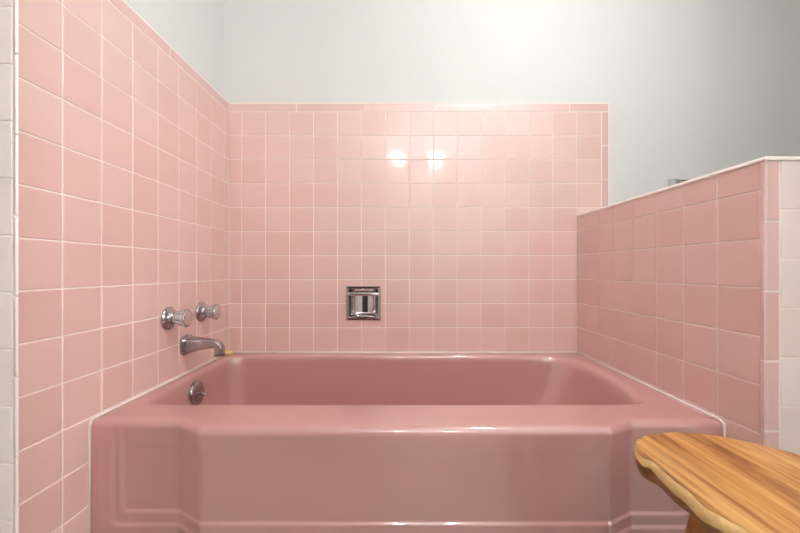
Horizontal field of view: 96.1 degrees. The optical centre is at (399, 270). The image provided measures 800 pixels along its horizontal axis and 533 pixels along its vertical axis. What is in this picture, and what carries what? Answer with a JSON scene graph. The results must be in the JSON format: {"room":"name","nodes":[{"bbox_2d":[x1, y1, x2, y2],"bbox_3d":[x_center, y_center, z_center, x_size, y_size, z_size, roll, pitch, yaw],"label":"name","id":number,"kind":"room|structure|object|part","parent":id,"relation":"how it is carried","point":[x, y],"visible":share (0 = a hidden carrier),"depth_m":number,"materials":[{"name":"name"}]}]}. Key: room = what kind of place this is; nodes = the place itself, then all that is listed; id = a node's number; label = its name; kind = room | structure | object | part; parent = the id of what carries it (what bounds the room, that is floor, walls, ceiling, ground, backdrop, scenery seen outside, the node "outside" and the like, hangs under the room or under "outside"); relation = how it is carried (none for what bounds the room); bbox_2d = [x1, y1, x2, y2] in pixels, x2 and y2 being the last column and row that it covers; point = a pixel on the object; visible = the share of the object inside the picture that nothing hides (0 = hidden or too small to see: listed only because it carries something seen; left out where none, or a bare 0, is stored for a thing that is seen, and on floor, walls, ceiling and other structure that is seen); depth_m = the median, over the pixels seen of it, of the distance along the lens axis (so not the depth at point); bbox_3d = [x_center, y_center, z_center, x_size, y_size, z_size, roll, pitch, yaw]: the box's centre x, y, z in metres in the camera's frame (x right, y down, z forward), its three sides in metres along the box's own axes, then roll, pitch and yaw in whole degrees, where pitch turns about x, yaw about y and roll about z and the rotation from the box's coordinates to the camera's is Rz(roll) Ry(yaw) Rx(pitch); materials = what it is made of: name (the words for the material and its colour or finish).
{"room":"bathroom","nodes":[
{"label":"bathroom","id":0,"kind":"room"},
{"bbox_2d":[0,0,18,532],"bbox_3d":[-1.238,-0.443,0.698,1.025,2.454,0.036,0,0,0],"label":"wall","id":1,"kind":"structure","parent":0,"point":[9,9],"depth_m":0.68,"materials":[{"name":"beige tile"}]},
{"bbox_3d":[-1.167,-0.184,0.683,0.864,1.920,0.006,0,0,0],"label":"tile panel","id":2,"kind":"part","parent":1,"relation":"part of","materials":[{"name":"pink tile"}]},
{"bbox_3d":[-0.728,-0.184,0.682,0.006,1.920,0.004,0,0,0],"label":"bullnose trim","id":3,"kind":"part","parent":1,"relation":"part of","materials":[{"name":"pink tile"}]},
{"bbox_2d":[17,0,228,532],"bbox_3d":[-0.850,-0.443,1.175,0.160,2.454,0.919,0,0,0],"label":"wall","id":4,"kind":"structure","parent":0,"point":[123,134],"depth_m":0.95,"materials":[{"name":"pink tile"}]},
{"bbox_3d":[-0.782,-0.736,1.167,0.025,0.040,0.900,0,0,0],"label":"bullnose trim","id":5,"kind":"part","parent":4,"relation":"part of","materials":[{"name":"pink tile"}]},
{"bbox_2d":[161,306,191,329],"bbox_3d":[-0.738,0.160,1.196,0.066,0.078,0.078,0,0,0],"label":"handle","id":6,"kind":"object","parent":4,"relation":"attached to","point":[170,317],"visible":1,"depth_m":1.18,"materials":[{"name":"silver metal"}]},
{"bbox_3d":[-0.727,0.160,1.196,0.038,0.062,0.062,0,0,0],"label":"knob","id":7,"kind":"part","parent":6,"relation":"part of","materials":[{"name":"white plastic"}]},
{"bbox_2d":[179,334,224,356],"bbox_3d":[-0.701,0.268,1.290,0.140,0.076,0.069,0,0,0],"label":"tub spout","id":8,"kind":"object","parent":4,"relation":"attached to","point":[188,344],"visible":1,"depth_m":1.27,"materials":[{"name":"silver metal"}]},
{"bbox_2d":[195,302,220,321],"bbox_3d":[-0.738,0.162,1.393,0.066,0.078,0.078,0,0,0],"label":"handle","id":9,"kind":"object","parent":4,"relation":"attached to","point":[203,311],"visible":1,"depth_m":1.37,"materials":[{"name":"silver metal"}]},
{"bbox_3d":[-0.727,0.162,1.393,0.038,0.062,0.062,0,0,0],"label":"knob","id":10,"kind":"part","parent":9,"relation":"part of","materials":[{"name":"white plastic"}]},
{"bbox_2d":[224,0,799,351],"bbox_3d":[0.300,-0.443,1.700,4.100,2.454,0.160,0,0,0],"label":"wall","id":11,"kind":"structure","parent":0,"point":[444,157],"depth_m":1.62,"materials":[{"name":"pink tile"}]},
{"bbox_2d":[346,286,379,319],"bbox_3d":[-0.165,0.149,1.630,0.153,0.153,0.094,0,0,0],"label":"soap dish","id":12,"kind":"object","parent":11,"relation":"attached to","point":[362,302],"visible":1,"depth_m":1.65,"materials":[{"name":"silver metal"}]},
{"bbox_3d":[0.069,0.032,1.623,1.674,1.488,0.006,0,0,0],"label":"tile panel","id":13,"kind":"part","parent":11,"relation":"part of","materials":[{"name":"pink tile"}]},
{"bbox_3d":[0.088,0.010,1.626,1.712,1.531,0.013,0,0,0],"label":"bullnose trim","id":14,"kind":"part","parent":11,"relation":"part of","materials":[{"name":"pink tile"}]},
{"bbox_2d":[665,179,690,186],"bbox_3d":[1.274,-0.381,1.606,0.140,0.064,0.056,0,0,0],"label":"paper holder","id":15,"kind":"object","parent":11,"relation":"attached to","point":[668,182],"visible":0.26,"depth_m":1.60,"materials":[{"name":"silver metal"}]},
{"bbox_2d":[577,156,799,454],"bbox_3d":[0.874,0.267,1.201,0.156,1.034,0.835,0,0,0],"label":"wall","id":16,"kind":"structure","parent":0,"point":[689,290],"depth_m":0.93,"materials":[{"name":"pink tile"}]},
{"bbox_3d":[0.813,0.269,0.790,0.032,1.014,0.011,0,0,0],"label":"bullnose trim","id":17,"kind":"part","parent":16,"relation":"part of","materials":[{"name":"pink tile"}]},
{"bbox_3d":[0.890,0.269,0.788,0.116,1.014,0.006,0,0,0],"label":"tile panel","id":18,"kind":"part","parent":16,"relation":"part of","materials":[{"name":"pink tile"}]},
{"bbox_3d":[0.300,0.830,0.090,4.100,0.100,3.380,0,0,0],"label":"floor","id":19,"kind":"structure","parent":0,"visible":0},
{"bbox_2d":[88,352,725,532],"bbox_3d":[0.013,0.574,1.231,1.571,0.413,0.776,0,0,0],"label":"bathtub","id":20,"kind":"object","parent":19,"relation":"on","point":[238,442],"visible":0.96,"depth_m":0.88,"materials":[{"name":"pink ceramic"}]},
{"bbox_3d":[-0.721,0.434,1.272,0.029,0.082,0.083,0,0,0],"label":"overflow plate","id":21,"kind":"part","parent":20,"relation":"part of","materials":[{"name":"silver metal"}]},
{"bbox_3d":[-0.697,0.437,1.272,0.036,0.017,0.018,0,0,0],"label":"trip lever","id":22,"kind":"part","parent":20,"relation":"part of","materials":[{"name":"silver metal"}]},
{"bbox_2d":[225,350,232,354],"bbox_3d":[-0.750,0.360,1.574,0.035,0.020,0.034,0,0,0],"label":"soap","id":23,"kind":"object","parent":20,"relation":"on","point":[228,352],"visible":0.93,"depth_m":1.56,"materials":[{"name":"yellow"}]},
{"bbox_2d":[634,432,799,532],"bbox_3d":[0.571,0.550,0.459,0.324,0.460,0.508,0,0,0],"label":"stool","id":24,"kind":"object","parent":19,"relation":"on","point":[724,484],"visible":1,"depth_m":0.55,"materials":[{"name":"brown wood"}]},
{"bbox_3d":[0.479,0.571,0.552,0.062,0.416,0.138,0,0,-44],"label":"leg","id":25,"kind":"part","parent":24,"relation":"part of","materials":[{"name":"brown wood"}]}
]}

